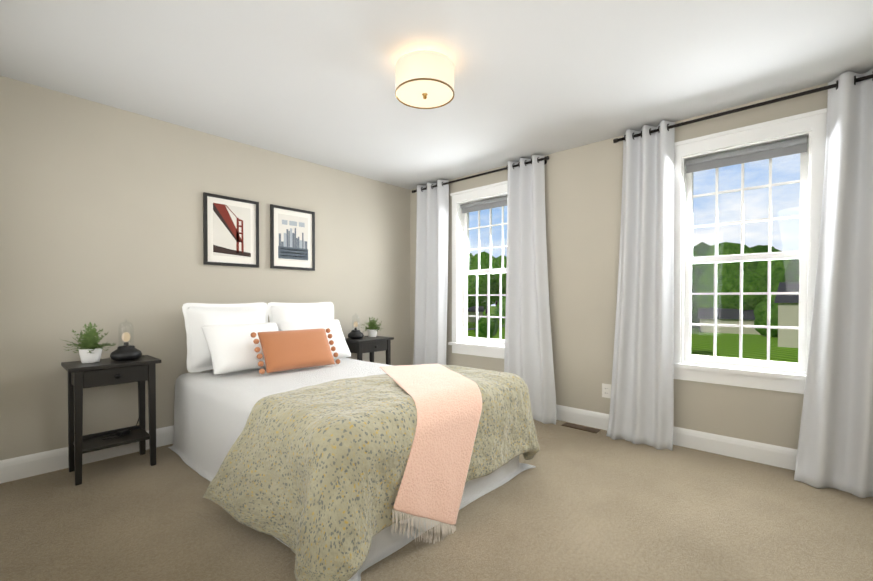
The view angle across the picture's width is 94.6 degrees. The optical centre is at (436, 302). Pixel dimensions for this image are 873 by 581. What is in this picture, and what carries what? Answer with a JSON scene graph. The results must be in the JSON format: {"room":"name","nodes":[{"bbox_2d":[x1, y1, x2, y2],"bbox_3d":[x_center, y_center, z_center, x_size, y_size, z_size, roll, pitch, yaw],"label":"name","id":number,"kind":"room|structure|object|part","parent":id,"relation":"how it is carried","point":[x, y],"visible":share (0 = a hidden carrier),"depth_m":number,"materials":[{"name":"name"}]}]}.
{"room":"bedroom","nodes":[
{"label":"bedroom","id":0,"kind":"room"},
{"bbox_2d":[0,76,410,459],"bbox_3d":[-1.644,-0.152,3.608,0.160,2.440,4.100,1,1,42],"label":"wall","id":1,"kind":"structure","parent":0,"point":[101,216],"depth_m":2.89,"materials":[{"name":"paint"}]},
{"bbox_2d":[0,425,173,483],"bbox_3d":[-1.579,1.001,3.563,0.014,0.135,3.780,1,1,42],"label":"baseboard","id":2,"kind":"structure","parent":1,"relation":"attached to","point":[20,467],"depth_m":2.59,"materials":[{"name":"white wood"}]},
{"bbox_2d":[203,192,258,267],"bbox_3d":[-1.715,-0.597,3.385,0.022,0.575,0.440,1,1,42],"label":"framed picture","id":3,"kind":"object","parent":1,"relation":"attached to","point":[230,231],"visible":0.96,"depth_m":3.37,"materials":[{"name":"black"}]},
{"bbox_2d":[270,204,314,270],"bbox_3d":[-1.348,-0.602,3.794,0.022,0.575,0.440,1,1,42],"label":"framed picture","id":4,"kind":"object","parent":1,"relation":"attached to","point":[292,238],"visible":1,"depth_m":3.78,"materials":[{"name":"paper"},{"name":"wood"},{"name":"glass"}]},
{"bbox_2d":[0,419,872,580],"bbox_3d":[0.014,1.144,2.132,4.620,0.120,4.100,1,1,42],"label":"floor","id":5,"kind":"structure","parent":0,"point":[576,505],"depth_m":1.95,"materials":[{"name":"carpet"}]},
{"bbox_2d":[61,355,161,485],"bbox_3d":[-2.112,0.721,2.627,0.350,0.715,0.460,1,1,42],"label":"nightstand","id":6,"kind":"object","parent":5,"relation":"on","point":[141,370],"visible":1,"depth_m":2.57,"materials":[{"name":"black wood"}]},
{"bbox_2d":[63,322,116,362],"bbox_3d":[-2.187,0.249,2.540,0.311,0.257,0.290,1,1,42],"label":"plant","id":7,"kind":"object","parent":6,"relation":"on","point":[90,350],"visible":1,"depth_m":2.52,"materials":[{"name":"green plant"}]},
{"bbox_3d":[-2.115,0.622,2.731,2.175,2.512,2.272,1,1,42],"label":"lamp cord","id":8,"kind":"part","parent":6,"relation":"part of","materials":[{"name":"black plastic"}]},
{"bbox_2d":[110,320,141,360],"bbox_3d":[-2.069,0.241,2.684,0.172,0.270,0.172,1,1,42],"label":"table lamp","id":9,"kind":"object","parent":6,"relation":"on","point":[126,351],"visible":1,"depth_m":2.65,"materials":[{"name":"black ceramic"}]},
{"bbox_2d":[168,302,539,580],"bbox_3d":[-0.669,0.583,2.745,2.333,1.161,1.742,1,1,42],"label":"bed","id":10,"kind":"object","parent":5,"relation":"on","point":[309,444],"visible":1,"depth_m":1.98,"materials":[{"name":"white"}]},
{"bbox_2d":[380,364,481,524],"bbox_3d":[-0.153,0.752,2.375,0.972,0.605,1.092,1,1,42],"label":"throw","id":11,"kind":"object","parent":10,"relation":"on","point":[431,414],"depth_m":1.92,"materials":[{"name":"pink fabric"}]},
{"bbox_2d":[345,336,393,364],"bbox_3d":[-0.728,0.712,4.166,0.350,0.700,0.460,1,1,42],"label":"nightstand","id":12,"kind":"object","parent":5,"relation":"on","point":[366,344],"visible":0.48,"depth_m":4.05,"materials":[{"name":"black wood"}]},
{"bbox_2d":[348,319,363,338],"bbox_3d":[-0.824,0.232,4.106,0.163,0.256,0.163,1,1,42],"label":"table lamp","id":13,"kind":"object","parent":12,"relation":"on","point":[354,333],"visible":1,"depth_m":4.06,"materials":[{"name":"black ceramic"}]},
{"bbox_2d":[360,317,381,336],"bbox_3d":[-0.667,0.251,4.231,0.301,0.215,0.259,1,1,42],"label":"plant","id":14,"kind":"object","parent":12,"relation":"on","point":[372,329],"visible":1,"depth_m":4.21,"materials":[{"name":"green plant"}]},
{"bbox_2d":[561,422,600,432],"bbox_3d":[1.233,1.065,3.442,0.300,0.009,0.100,1,1,42],"label":"air vent register","id":15,"kind":"object","parent":5,"relation":"on","point":[583,428],"visible":1,"depth_m":3.43,"materials":[{"name":"brown metal"}]},
{"bbox_2d":[0,0,872,189],"bbox_3d":[0.014,-1.415,2.103,4.620,0.120,4.100,1,1,42],"label":"ceiling","id":16,"kind":"structure","parent":0,"point":[313,81],"depth_m":2.29,"materials":[{"name":"paint"}]},
{"bbox_2d":[395,50,453,108],"bbox_3d":[-0.066,-1.253,2.271,0.333,0.205,0.333,1,1,42],"label":"flush-mount light","id":17,"kind":"object","parent":16,"relation":"attached to","point":[424,79],"visible":1,"depth_m":2.17,"materials":[{"name":"beige fabric"}]},
{"bbox_2d":[410,73,863,448],"bbox_3d":[1.331,-0.152,3.582,4.300,2.440,0.160,1,1,42],"label":"wall","id":18,"kind":"structure","parent":0,"point":[583,193],"depth_m":3.44,"materials":[{"name":"paint"}]},
{"bbox_2d":[448,181,507,358],"bbox_3d":[0.536,-0.327,4.258,0.900,1.775,0.215,1,1,42],"label":"window","id":19,"kind":"structure","parent":18,"relation":"in","point":[478,199],"depth_m":4.38,"materials":[{"name":"white wood"}]},
{"bbox_2d":[412,155,556,424],"bbox_3d":[0.395,-0.150,4.168,1.853,2.417,0.218,1,1,42],"label":"curtains","id":20,"kind":"object","parent":18,"relation":"attached to","point":[528,356],"visible":0.88,"depth_m":3.84,"materials":[{"name":"white fabric"}]},
{"bbox_2d":[602,383,610,397],"bbox_3d":[1.431,0.740,3.389,0.072,0.116,0.010,1,1,42],"label":"electrical outlet plate","id":21,"kind":"object","parent":18,"relation":"attached to","point":[606,390],"visible":0.98,"depth_m":3.39,"materials":[{"name":"white plastic"}]},
{"bbox_2d":[556,404,796,469],"bbox_3d":[1.273,1.001,3.530,4.300,0.135,0.014,1,1,42],"label":"baseboard","id":22,"kind":"structure","parent":18,"relation":"attached to","point":[770,454],"depth_m":2.87,"materials":[{"name":"white wood"}]},
{"bbox_2d":[606,68,872,497],"bbox_3d":[2.048,-0.133,2.655,1.774,2.417,0.259,1,1,42],"label":"curtains","id":23,"kind":"object","parent":18,"relation":"attached to","point":[835,447],"visible":1,"depth_m":2.43,"materials":[{"name":"white fabric"}]},
{"bbox_2d":[674,108,826,393],"bbox_3d":[2.135,-0.311,2.821,0.900,1.775,0.215,1,1,42],"label":"window","id":24,"kind":"structure","parent":18,"relation":"in","point":[803,135],"depth_m":2.77,"materials":[{"name":"white wood"}]},
{"label":"outside","id":25,"kind":"structure","parent":0,"visible":0},
{"bbox_2d":[468,306,797,372],"bbox_3d":[72.237,3.953,115.607,300.000,2.420,258.500,1,1,42],"label":"lawn","id":26,"kind":"structure","parent":25,"point":[733,350],"depth_m":50.48,"materials":[{"name":"green plant"}]},
{"bbox_2d":[468,306,483,321],"bbox_3d":[6.341,2.903,103.846,11.798,4.100,5.903,0,1,3],"label":"house","id":27,"kind":"structure","parent":26,"relation":"on","point":[471,310],"materials":[{"name":"beige"}]},
{"bbox_2d":[468,242,798,337],"bbox_3d":[16.524,-4.744,74.987,193.945,23.961,104.269,1,1,42],"label":"trees","id":28,"kind":"object","parent":26,"relation":"on","point":[707,283],"depth_m":71.51,"materials":[{"name":"green plant"}]},
{"bbox_2d":[697,308,760,334],"bbox_3d":[51.737,3.180,71.263,9.306,4.500,6.360,0,1,33],"label":"house","id":29,"kind":"structure","parent":26,"relation":"on","point":[703,313],"materials":[{"name":"beige"}]},
{"bbox_2d":[774,282,798,347],"bbox_3d":[48.026,1.470,48.213,8.885,8.200,10.850,-1,1,-42],"label":"house","id":30,"kind":"structure","parent":26,"relation":"on","point":[788,339],"depth_m":48.65,"materials":[{"name":"beige"}]}
]}

